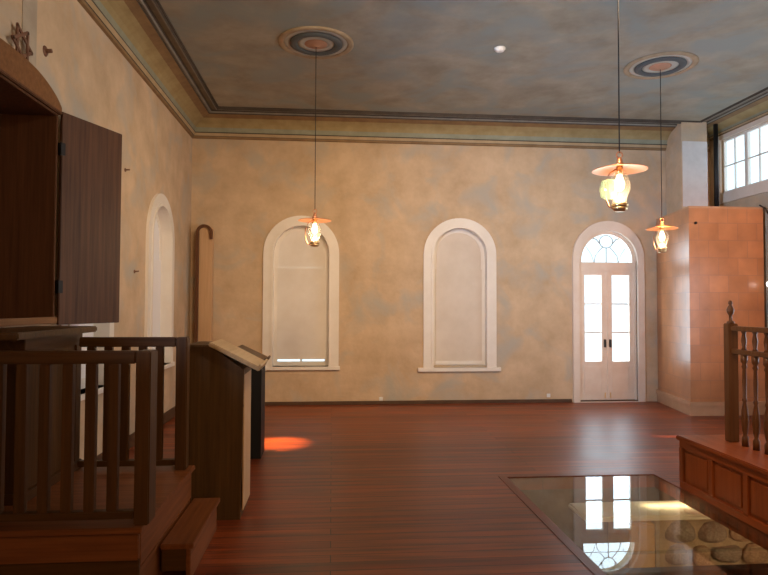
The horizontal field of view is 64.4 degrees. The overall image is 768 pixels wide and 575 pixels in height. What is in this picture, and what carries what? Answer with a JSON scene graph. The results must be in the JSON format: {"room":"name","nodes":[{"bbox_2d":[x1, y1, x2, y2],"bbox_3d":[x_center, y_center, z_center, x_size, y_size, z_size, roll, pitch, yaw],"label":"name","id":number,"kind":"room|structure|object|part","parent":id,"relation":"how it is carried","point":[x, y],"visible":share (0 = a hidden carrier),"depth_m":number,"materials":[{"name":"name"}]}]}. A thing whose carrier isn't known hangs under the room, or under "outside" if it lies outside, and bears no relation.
{"room":"house of worship","nodes":[
{"label":"house of worship","id":0,"kind":"room"},
{"bbox_2d":[0,0,191,459],"bbox_3d":[-2.648,-0.631,3.207,0.300,4.580,12.800,0,-2,-5],"label":"wall","id":1,"kind":"structure","parent":0,"point":[90,78],"depth_m":6.61,"materials":[{"name":"paint"}]},
{"bbox_2d":[21,0,36,67],"bbox_3d":[-2.592,-2.021,4.464,0.006,0.995,0.210,0,-2,-5],"label":"painted band","id":2,"kind":"object","parent":1,"relation":"attached to","point":[29,7],"visible":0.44,"depth_m":4.47,"materials":[{"name":"beige paint"}]},
{"bbox_2d":[43,46,52,56],"bbox_3d":[-2.598,-1.826,4.714,0.062,0.084,0.084,0,-2,-5],"label":"peg","id":3,"kind":"object","parent":1,"relation":"attached to","point":[46,51],"visible":1,"depth_m":4.70,"materials":[{"name":"wood"}]},
{"bbox_2d":[43,46,47,56],"bbox_3d":[-2.614,-1.826,4.712,0.008,0.084,0.084,0,-2,-5],"label":"washer","id":4,"kind":"object","parent":3,"relation":"in","point":[45,51],"depth_m":4.70,"materials":[{"name":"wood"}]},
{"bbox_2d":[0,22,121,326],"bbox_3d":[-2.646,-0.775,4.434,0.730,2.111,2.094,0,-2,-5],"label":"torah ark","id":5,"kind":"object","parent":1,"relation":"attached to","point":[86,286],"visible":1,"depth_m":4.81,"materials":[{"name":"brown wood"}]},
{"bbox_3d":[-2.487,0.230,4.028,0.090,0.050,1.260,0,-2,-5],"label":"sill","id":6,"kind":"part","parent":5,"relation":"part of","materials":[{"name":"brown wood"}]},
{"bbox_3d":[-2.806,-0.556,4.803,0.425,1.615,0.030,0,-2,-5],"label":"panel","id":7,"kind":"part","parent":5,"relation":"part of","materials":[{"name":"brown wood"}]},
{"bbox_3d":[-2.482,-0.545,5.175,0.028,1.700,0.675,0,-2,17],"label":"door","id":8,"kind":"part","parent":5,"relation":"part of","materials":[{"name":"brown wood"}]},
{"bbox_2d":[57,323,113,400],"bbox_3d":[-2.755,-0.142,5.553,0.211,2.275,1.280,0,-2,-5],"label":"window","id":9,"kind":"structure","parent":1,"relation":"in","point":[103,329],"depth_m":5.96,"materials":[{"name":"beige paint"}]},
{"bbox_2d":[72,323,92,378],"bbox_3d":[-2.792,0.210,5.539,0.006,1.320,0.770,0,-2,-5],"label":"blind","id":10,"kind":"object","parent":9,"relation":"attached to","point":[83,366],"depth_m":5.71,"materials":[{"name":"white fabric"}]},
{"bbox_3d":[-2.729,0.967,5.522,0.150,0.055,1.280,0,-2,-5],"label":"sill","id":11,"kind":"part","parent":9,"relation":"part of","materials":[{"name":"beige paint"}]},
{"bbox_2d":[97,406,174,458],"bbox_3d":[-2.807,1.700,6.833,0.025,0.140,5.350,0,-2,-5],"label":"baseboard","id":12,"kind":"structure","parent":1,"relation":"attached to","point":[168,415],"depth_m":8.06,"materials":[{"name":"brown wood"}]},
{"bbox_2d":[77,0,217,137],"bbox_3d":[-2.245,-2.734,3.305,0.494,0.368,12.800,0,-2,-5],"label":"crown molding","id":13,"kind":"structure","parent":1,"relation":"attached to","point":[142,31],"depth_m":6.92,"materials":[{"name":"beige paint"}]},
{"bbox_2d":[144,193,174,368],"bbox_3d":[-2.952,-0.072,7.864,0.211,2.275,1.280,0,-2,-5],"label":"window","id":14,"kind":"structure","parent":1,"relation":"in","point":[160,236],"depth_m":8.15,"materials":[{"name":"beige paint"}]},
{"bbox_2d":[154,219,158,259],"bbox_3d":[-3.006,-0.682,7.877,0.004,0.625,0.770,0,-2,-5],"label":"blind","id":15,"kind":"object","parent":14,"relation":"attached to","point":[156,229],"depth_m":8.11,"materials":[{"name":"white fabric"}]},
{"bbox_2d":[152,259,160,348],"bbox_3d":[-2.989,0.280,7.850,0.006,1.320,0.770,0,-2,-5],"label":"blind","id":16,"kind":"object","parent":14,"relation":"attached to","point":[157,262],"depth_m":8.05,"materials":[{"name":"white fabric"}]},
{"bbox_3d":[-3.017,-0.020,7.856,0.040,2.060,0.880,0,-2,-5],"label":"sash","id":17,"kind":"part","parent":14,"relation":"part of","materials":[{"name":"beige paint"}]},
{"bbox_3d":[-2.926,1.038,7.832,0.150,0.055,1.280,0,-2,-5],"label":"sill","id":18,"kind":"part","parent":14,"relation":"part of","materials":[{"name":"beige paint"}]},
{"bbox_2d":[129,401,767,574],"bbox_3d":[1.788,1.745,3.513,9.220,0.120,13.400,0,-2,-5],"label":"floor","id":19,"kind":"structure","parent":0,"point":[369,489],"depth_m":5.63,"materials":[{"name":"brown wood"}]},
{"bbox_2d":[0,465,194,574],"bbox_3d":[-1.897,1.450,3.620,1.250,0.450,1.220,0,-2,-5],"label":"platform","id":20,"kind":"object","parent":19,"relation":"on","point":[112,546],"visible":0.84,"depth_m":3.09,"materials":[{"name":"brown wood"}]},
{"bbox_2d":[0,326,96,505],"bbox_3d":[-2.225,0.738,3.684,0.540,0.975,1.080,0,-2,-5],"label":"cabinet base","id":21,"kind":"object","parent":20,"relation":"on","point":[26,338],"visible":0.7,"depth_m":3.60,"materials":[{"name":"brown wood"}]},
{"bbox_3d":[-2.280,1.199,3.796,0.455,0.060,0.820,0,-2,-5],"label":"moulding","id":22,"kind":"part","parent":21,"relation":"part of","materials":[{"name":"brown wood"}]},
{"bbox_2d":[0,349,157,524],"bbox_3d":[-1.834,0.767,3.129,1.265,0.885,0.130,0,-2,-5],"label":"railing","id":23,"kind":"object","parent":20,"relation":"on","point":[146,360],"visible":1,"depth_m":3.11,"materials":[{"name":"brown wood"}]},
{"bbox_3d":[-1.872,1.159,3.086,1.187,0.040,0.050,0,-2,-5],"label":"rail","id":24,"kind":"part","parent":23,"relation":"part of","materials":[{"name":"brown wood"}]},
{"bbox_3d":[-1.869,0.356,3.111,1.187,0.065,0.065,0,-2,-5],"label":"rail","id":25,"kind":"part","parent":23,"relation":"part of","materials":[{"name":"brown wood"}]},
{"bbox_3d":[-1.241,0.771,3.179,0.075,0.885,0.130,0,-2,-5],"label":"newel post","id":26,"kind":"part","parent":23,"relation":"part of","materials":[{"name":"brown wood"}]},
{"bbox_2d":[77,337,189,469],"bbox_3d":[-1.707,0.791,4.173,0.715,0.902,0.090,0,-2,-5],"label":"railing","id":27,"kind":"object","parent":20,"relation":"on","point":[182,344],"visible":0.75,"depth_m":4.15,"materials":[{"name":"brown wood"}]},
{"bbox_3d":[-1.747,1.192,4.150,0.637,0.040,0.050,0,-2,-5],"label":"rail","id":28,"kind":"part","parent":27,"relation":"part of","materials":[{"name":"brown wood"}]},
{"bbox_3d":[-1.744,0.372,4.175,0.637,0.065,0.065,0,-2,-5],"label":"rail","id":29,"kind":"part","parent":27,"relation":"part of","materials":[{"name":"brown wood"}]},
{"bbox_3d":[-1.388,0.793,4.200,0.075,0.902,0.090,0,-2,-5],"label":"newel post","id":30,"kind":"part","parent":27,"relation":"part of","materials":[{"name":"brown wood"}]},
{"bbox_2d":[160,498,219,574],"bbox_3d":[-1.208,1.575,3.866,0.183,0.220,0.840,0,-2,-5],"label":"step","id":31,"kind":"structure","parent":19,"relation":"on","point":[185,545],"depth_m":3.66,"materials":[{"name":"brown wood"}]},
{"bbox_3d":[-1.196,1.548,3.478,0.136,0.130,0.025,0,-2,-5],"label":"panel","id":32,"kind":"part","parent":31,"relation":"part of","materials":[{"name":"brown wood"}]},
{"bbox_2d":[194,224,213,341],"bbox_3d":[-2.791,0.438,9.473,0.250,2.825,0.190,0,-2,-5],"label":"arched panel","id":33,"kind":"object","parent":19,"relation":"on","point":[204,257],"visible":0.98,"depth_m":9.44,"materials":[{"name":"brown wood"}]},
{"bbox_2d":[188,339,267,519],"bbox_3d":[-1.200,1.060,4.695,0.558,1.301,0.480,0,-2,-5],"label":"lectern","id":34,"kind":"object","parent":19,"relation":"on","point":[220,370],"visible":0.95,"depth_m":4.49,"materials":[{"name":"brown wood"}]},
{"bbox_3d":[-1.059,1.151,4.705,0.010,1.000,0.380,0,-2,-5],"label":"door","id":35,"kind":"part","parent":34,"relation":"part of","materials":[{"name":"brown wood"}]},
{"bbox_2d":[238,345,270,458],"bbox_3d":[-1.401,1.190,6.446,0.356,1.146,0.410,0,-2,-5],"label":"lectern","id":36,"kind":"object","parent":19,"relation":"on","point":[257,445],"visible":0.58,"depth_m":6.28,"materials":[{"name":"brown wood"}]},
{"bbox_2d":[656,206,765,415],"bbox_3d":[4.961,0.355,9.554,1.220,3.050,1.360,0,-2,-5],"label":"wall","id":37,"kind":"structure","parent":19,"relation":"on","point":[715,256],"depth_m":8.94,"materials":[{"name":"tile"}]},
{"bbox_2d":[666,122,707,214],"bbox_3d":[4.996,-1.920,10.071,0.470,1.530,0.485,0,-2,-5],"label":"chimney","id":38,"kind":"object","parent":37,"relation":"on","point":[686,150],"visible":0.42,"depth_m":9.86,"materials":[{"name":"paint"}]},
{"bbox_3d":[4.956,1.709,9.513,1.220,0.060,1.360,0,-2,-5],"label":"moulding","id":39,"kind":"part","parent":37,"relation":"part of","materials":[{"name":"beige wood"}]},
{"bbox_2d":[713,124,718,205],"bbox_3d":[5.366,-1.901,9.853,0.120,1.480,0.120,0,-2,-5],"label":"stovepipe","id":40,"kind":"object","parent":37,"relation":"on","point":[715,126],"visible":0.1,"depth_m":9.83,"materials":[{"name":"black metal"}]},
{"bbox_2d":[676,434,767,534],"bbox_3d":[3.809,1.479,3.915,2.320,0.450,3.020,0,-2,-3],"label":"raised bimah","id":41,"kind":"object","parent":19,"relation":"on","point":[732,477],"visible":1,"depth_m":4.73,"materials":[{"name":"brown wood"}]},
{"bbox_3d":[2.612,1.528,5.098,0.014,0.235,0.325,0,-2,-3],"label":"panel","id":42,"kind":"part","parent":41,"relation":"part of","materials":[{"name":"brown wood"}]},
{"bbox_3d":[2.682,1.318,3.844,0.020,0.060,3.000,0,-2,-3],"label":"rail","id":43,"kind":"part","parent":41,"relation":"part of","materials":[{"name":"brown wood"}]},
{"bbox_3d":[2.680,1.667,3.833,0.020,0.060,3.000,0,-2,-3],"label":"plinth rail","id":44,"kind":"part","parent":41,"relation":"part of","materials":[{"name":"brown wood"}]},
{"bbox_3d":[2.637,1.515,4.669,0.014,0.235,0.325,0,-2,-3],"label":"panel","id":45,"kind":"part","parent":41,"relation":"part of","materials":[{"name":"brown wood"}]},
{"bbox_2d":[723,300,767,454],"bbox_3d":[2.979,0.663,3.990,0.080,1.180,2.340,0,-2,-3],"label":"railing","id":46,"kind":"object","parent":41,"relation":"on","point":[731,351],"visible":1,"depth_m":4.94,"materials":[{"name":"brown wood"}]},
{"bbox_3d":[2.912,0.795,5.114,0.080,0.985,0.080,0,-2,-3],"label":"newel post","id":47,"kind":"part","parent":46,"relation":"part of","materials":[{"name":"brown wood"}]},
{"bbox_3d":[2.983,0.307,3.961,0.060,0.040,2.260,0,-2,-3],"label":"rail","id":48,"kind":"part","parent":46,"relation":"part of","materials":[{"name":"brown wood"}]},
{"bbox_3d":[2.982,0.497,3.955,0.056,0.040,2.260,0,-2,-3],"label":"rail","id":49,"kind":"part","parent":46,"relation":"part of","materials":[{"name":"brown wood"}]},
{"bbox_3d":[2.662,1.502,4.240,0.014,0.235,0.325,0,-2,-3],"label":"panel","id":50,"kind":"part","parent":41,"relation":"part of","materials":[{"name":"brown wood"}]},
{"bbox_3d":[2.070,1.679,2.856,1.402,0.024,2.211,0,-2,-5],"label":"glass panel","id":51,"kind":"object","parent":19,"relation":"on","visible":0},
{"bbox_2d":[498,473,767,574],"bbox_3d":[1.969,1.704,3.691,1.490,0.034,4.040,0,-2,-5],"label":"edging","id":52,"kind":"object","parent":51,"relation":"attached to","point":[507,480],"visible":0.95,"depth_m":4.99,"materials":[{"name":"red wood"}]},
{"bbox_2d":[190,132,727,401],"bbox_3d":[1.240,-0.406,10.109,9.220,4.580,0.300,0,-2,-5],"label":"wall","id":53,"kind":"structure","parent":0,"point":[382,202],"depth_m":9.89,"materials":[{"name":"paint"}]},
{"bbox_2d":[262,216,339,369],"bbox_3d":[-1.334,0.082,9.777,1.260,2.455,0.216,0,-2,-5],"label":"window","id":54,"kind":"structure","parent":53,"relation":"in","point":[301,280],"depth_m":9.79,"materials":[{"name":"beige paint"}]},
{"bbox_3d":[-1.330,0.137,9.843,0.880,2.240,0.040,0,-2,-5],"label":"sash","id":55,"kind":"part","parent":54,"relation":"part of","materials":[{"name":"beige paint"}]},
{"bbox_2d":[278,231,324,267],"bbox_3d":[-1.327,-0.616,9.858,0.770,0.625,0.004,0,-2,-5],"label":"blind","id":56,"kind":"object","parent":54,"relation":"attached to","point":[294,251],"depth_m":9.85,"materials":[{"name":"fabric"}]},
{"bbox_2d":[277,268,325,357],"bbox_3d":[-1.328,0.413,9.806,0.770,1.455,0.006,0,-2,-5],"label":"blind","id":57,"kind":"object","parent":54,"relation":"attached to","point":[301,292],"depth_m":9.80,"materials":[{"name":"fabric"}]},
{"bbox_3d":[-1.336,1.281,9.710,1.260,0.055,0.155,0,-2,-5],"label":"sill","id":58,"kind":"part","parent":54,"relation":"part of","materials":[{"name":"beige paint"}]},
{"bbox_2d":[265,399,571,405],"bbox_3d":[0.030,1.843,9.774,6.140,0.055,0.025,0,-2,-5],"label":"baseboard","id":59,"kind":"structure","parent":53,"relation":"attached to","point":[509,400],"depth_m":9.81,"materials":[{"name":"brown wood"}]},
{"bbox_2d":[193,106,709,151],"bbox_3d":[1.281,-2.523,9.778,8.620,0.368,0.494,0,-2,-5],"label":"crown molding","id":60,"kind":"structure","parent":53,"relation":"attached to","point":[233,123],"depth_m":9.80,"materials":[{"name":"beige paint"}]},
{"bbox_2d":[418,218,500,371],"bbox_3d":[1.222,0.115,9.991,1.360,2.490,0.221,0,-2,-5],"label":"window","id":61,"kind":"structure","parent":53,"relation":"in","point":[460,284],"depth_m":10.01,"materials":[{"name":"beige paint"}]},
{"bbox_2d":[436,233,480,269],"bbox_3d":[1.229,-0.600,10.075,0.770,0.625,0.004,0,-2,-5],"label":"blind","id":62,"kind":"object","parent":61,"relation":"attached to","point":[454,251],"depth_m":10.07,"materials":[{"name":"beige fabric"}]},
{"bbox_2d":[435,269,481,360],"bbox_3d":[1.227,0.466,10.022,0.770,1.530,0.006,0,-2,-5],"label":"blind","id":63,"kind":"object","parent":61,"relation":"attached to","point":[458,292],"depth_m":10.02,"materials":[{"name":"beige fabric"}]},
{"bbox_3d":[1.220,1.329,9.924,1.360,0.060,0.160,0,-2,-5],"label":"sill","id":64,"kind":"part","parent":61,"relation":"part of","materials":[{"name":"beige paint"}]},
{"bbox_3d":[1.226,0.167,10.060,0.880,2.270,0.040,0,-2,-5],"label":"sash","id":65,"kind":"part","parent":61,"relation":"part of","materials":[{"name":"beige paint"}]},
{"bbox_2d":[572,221,645,402],"bbox_3d":[3.722,0.395,10.193,1.230,3.000,0.185,0,-2,-5],"label":"door","id":66,"kind":"structure","parent":53,"relation":"in","point":[605,380],"depth_m":10.16,"materials":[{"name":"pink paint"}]},
{"bbox_3d":[3.480,1.533,10.122,0.310,0.440,0.009,0,-2,-5],"label":"panel moulding","id":67,"kind":"part","parent":66,"relation":"part of","materials":[{"name":"pink paint"}]},
{"bbox_3d":[3.725,-0.654,10.233,0.940,0.520,0.050,0,-2,-5],"label":"fanlight frame","id":68,"kind":"part","parent":66,"relation":"part of","materials":[{"name":"pink paint"}]},
{"bbox_3d":[3.954,1.536,10.162,0.320,0.440,0.009,0,-2,-5],"label":"panel moulding","id":69,"kind":"part","parent":66,"relation":"part of","materials":[{"name":"pink paint"}]},
{"bbox_2d":[158,0,767,120],"bbox_3d":[1.805,-2.968,3.658,9.220,0.150,13.400,0,-2,-5],"label":"ceiling","id":70,"kind":"structure","parent":0,"point":[559,58],"depth_m":7.25,"materials":[{"name":"paint"}]},
{"bbox_2d":[278,26,353,58],"bbox_3d":[-0.778,-2.775,6.986,0.860,0.050,0.860,0,-2,-5],"label":"ceiling medallion","id":71,"kind":"object","parent":70,"relation":"attached to","point":[310,42],"visible":1,"depth_m":6.93,"materials":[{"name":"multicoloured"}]},
{"bbox_2d":[298,76,330,246],"bbox_3d":[-0.782,-1.609,6.950,0.380,2.293,0.380,0,-2,-5],"label":"pendant lamp","id":72,"kind":"object","parent":71,"relation":"hanging from","point":[314,219],"visible":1,"depth_m":6.92,"materials":[{"name":"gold metal"}]},
{"bbox_3d":[-0.785,-0.776,6.925,0.380,0.038,0.380,0,-2,-5],"label":"lamp shade","id":73,"kind":"part","parent":72,"relation":"part of","materials":[{"name":"orange metal"}]},
{"bbox_3d":[-0.785,-0.671,6.922,0.068,0.121,0.068,0,-2,-5],"label":"bulb","id":74,"kind":"part","parent":72,"relation":"part of","materials":[{"name":"beige glass"}]},
{"bbox_3d":[-0.781,-1.818,6.957,0.008,1.875,0.009,0,-2,-5],"label":"cord","id":75,"kind":"part","parent":72,"relation":"part of","materials":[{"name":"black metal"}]},
{"bbox_2d":[494,46,504,52],"bbox_3d":[1.349,-2.767,7.107,0.130,0.045,0.130,0,-2,-5],"label":"smoke detector","id":76,"kind":"object","parent":70,"relation":"attached to","point":[499,49],"visible":1,"depth_m":7.07,"materials":[{"name":"white plastic"}]},
{"bbox_2d":[623,51,698,79],"bbox_3d":[3.445,-2.741,7.606,0.860,0.050,0.860,0,-2,-5],"label":"ceiling medallion","id":77,"kind":"object","parent":70,"relation":"attached to","point":[672,63],"visible":0.98,"depth_m":7.54,"materials":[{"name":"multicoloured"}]},
{"bbox_2d":[645,69,678,252],"bbox_3d":[3.440,-1.575,7.571,0.380,2.293,0.380,0,-2,-5],"label":"pendant lamp","id":78,"kind":"object","parent":77,"relation":"hanging from","point":[661,227],"visible":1,"depth_m":7.55,"materials":[{"name":"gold metal"}]},
{"bbox_3d":[3.441,-1.784,7.577,0.008,1.875,0.009,0,-2,-5],"label":"cord","id":79,"kind":"part","parent":78,"relation":"part of","materials":[{"name":"black metal"}]},
{"bbox_3d":[3.438,-0.742,7.545,0.380,0.038,0.380,0,-2,-5],"label":"lamp shade","id":80,"kind":"part","parent":78,"relation":"part of","materials":[{"name":"orange metal"}]},
{"bbox_3d":[3.437,-0.637,7.542,0.068,0.121,0.068,0,-2,-5],"label":"bulb","id":81,"kind":"part","parent":78,"relation":"part of","materials":[{"name":"beige glass"}]},
{"bbox_3d":[1.681,-2.846,4.397,0.860,0.050,0.860,0,-2,-5],"label":"ceiling medallion","id":82,"kind":"object","parent":70,"relation":"attached to","visible":0},
{"bbox_2d":[591,0,648,211],"bbox_3d":[1.677,-1.682,4.361,0.380,2.288,0.380,0,-2,-5],"label":"pendant lamp","id":83,"kind":"object","parent":82,"relation":"hanging from","point":[618,169],"visible":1,"depth_m":4.33,"materials":[{"name":"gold metal"}]},
{"bbox_3d":[1.610,-0.697,4.325,0.093,0.305,0.010,0,-2,-5],"label":"gas arm","id":84,"kind":"part","parent":83,"relation":"part of","materials":[{"name":"orange metal"}]},
{"bbox_3d":[1.677,-1.891,4.367,0.008,1.870,0.009,0,-2,-5],"label":"cord","id":85,"kind":"part","parent":83,"relation":"part of","materials":[{"name":"black metal"}]},
{"bbox_2d":[616,166,622,174],"bbox_3d":[1.674,-0.829,4.335,0.044,0.054,0.044,0,-2,-5],"label":"socket","id":86,"kind":"object","parent":83,"relation":"attached to","point":[619,169],"depth_m":4.32,"materials":[{"name":"gold metal"}]},
{"bbox_3d":[1.674,-0.852,4.335,0.380,0.038,0.380,0,-2,-5],"label":"lamp shade","id":87,"kind":"part","parent":83,"relation":"part of","materials":[{"name":"orange metal"}]},
{"bbox_3d":[1.673,-0.746,4.332,0.068,0.121,0.068,0,-2,-5],"label":"bulb","id":88,"kind":"part","parent":83,"relation":"part of","materials":[{"name":"beige glass"}]},
{"bbox_2d":[521,487,676,561],"bbox_3d":[2.616,2.184,3.897,3.100,0.730,4.650,0,-2,-5],"label":"pit sides","id":89,"kind":"object","parent":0,"point":[591,538],"depth_m":5.79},
{"bbox_2d":[602,563,767,574],"bbox_3d":[2.598,1.865,4.011,2.720,0.075,0.080,0,-2,-5],"label":"steel beam","id":90,"kind":"structure","parent":89,"relation":"attached to","point":[737,569],"depth_m":3.94,"materials":[{"name":"black metal"}]},
{"bbox_2d":[594,562,608,568],"bbox_3d":[2.515,2.599,3.876,2.900,0.100,4.650,0,-2,-5],"label":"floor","id":91,"kind":"structure","parent":0,"point":[602,565],"depth_m":5.71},
{"bbox_2d":[608,521,654,568],"bbox_3d":[2.157,2.294,5.330,0.230,0.595,0.410,0,-2,-5],"label":"block","id":92,"kind":"object","parent":91,"relation":"on","point":[631,544],"visible":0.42,"depth_m":5.14,"materials":[{"name":"stone"}]},
{"bbox_2d":[568,500,767,566],"bbox_3d":[2.726,2.274,5.425,2.100,0.645,0.420,0,-2,-5],"label":"wall","id":93,"kind":"structure","parent":91,"relation":"on","point":[661,514],"depth_m":5.23,"materials":[{"name":"beige concrete"}]},
{"bbox_2d":[665,544,688,564],"bbox_3d":[2.491,2.276,5.190,0.213,0.178,0.134,0,-2,-6],"label":"stone","id":94,"kind":"object","parent":93,"relation":"attached to","point":[676,554],"visible":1,"depth_m":5.14,"materials":[{"name":"brown stone"}]},
{"bbox_2d":[665,520,695,542],"bbox_3d":[2.529,2.084,5.199,0.285,0.189,0.143,0,-2,-6],"label":"stone","id":95,"kind":"object","parent":93,"relation":"attached to","point":[681,531],"visible":1,"depth_m":5.15,"materials":[{"name":"brown stone"}]},
{"bbox_2d":[692,545,710,565],"bbox_3d":[2.697,2.290,5.210,0.144,0.184,0.133,2,-2,-5],"label":"stone","id":96,"kind":"object","parent":93,"relation":"attached to","point":[701,553],"visible":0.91,"depth_m":5.15,"materials":[{"name":"brown stone"}]},
{"bbox_2d":[698,521,726,542],"bbox_3d":[2.812,2.095,5.223,0.268,0.187,0.122,0,-2,-5],"label":"stone","id":97,"kind":"object","parent":93,"relation":"attached to","point":[711,531],"visible":0.95,"depth_m":5.18,"materials":[{"name":"brown stone"}]},
{"bbox_2d":[710,545,741,562],"bbox_3d":[2.925,2.281,5.229,0.284,0.157,0.130,1,-2,-5],"label":"stone","id":98,"kind":"object","parent":93,"relation":"attached to","point":[729,553],"visible":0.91,"depth_m":5.18,"materials":[{"name":"brown stone"}]},
{"bbox_2d":[729,530,749,541],"bbox_3d":[3.077,2.086,5.253,0.238,0.181,0.115,0,-2,-5],"label":"stone","id":99,"kind":"object","parent":93,"relation":"attached to","point":[735,536],"visible":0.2,"depth_m":5.20,"materials":[{"name":"brown stone"}]},
{"bbox_2d":[741,543,767,563],"bbox_3d":[3.174,2.280,5.257,0.225,0.172,0.151,2,-2,-5],"label":"stone","id":100,"kind":"object","parent":93,"relation":"attached to","point":[752,553],"visible":0.88,"depth_m":5.19,"materials":[{"name":"brown stone"}]},
{"bbox_2d":[710,121,767,327],"bbox_3d":[6.131,-0.578,3.954,0.080,4.580,12.800,0,-2,-5],"label":"wall","id":101,"kind":"structure","parent":0,"point":[759,199],"depth_m":9.18,"materials":[{"name":"paint"}]},
{"bbox_2d":[700,87,767,140],"bbox_3d":[5.852,-2.776,3.997,0.494,0.184,12.800,0,-2,-5],"label":"crown molding","id":102,"kind":"structure","parent":101,"relation":"attached to","point":[754,107],"depth_m":9.30,"materials":[{"name":"beige paint"}]},
{"bbox_2d":[718,115,767,203],"bbox_3d":[5.670,-1.979,9.229,0.100,1.140,1.940,0,-2,-5],"label":"window","id":103,"kind":"structure","parent":101,"relation":"in","point":[749,189],"depth_m":9.53,"materials":[{"name":"pink paint"}]}
]}

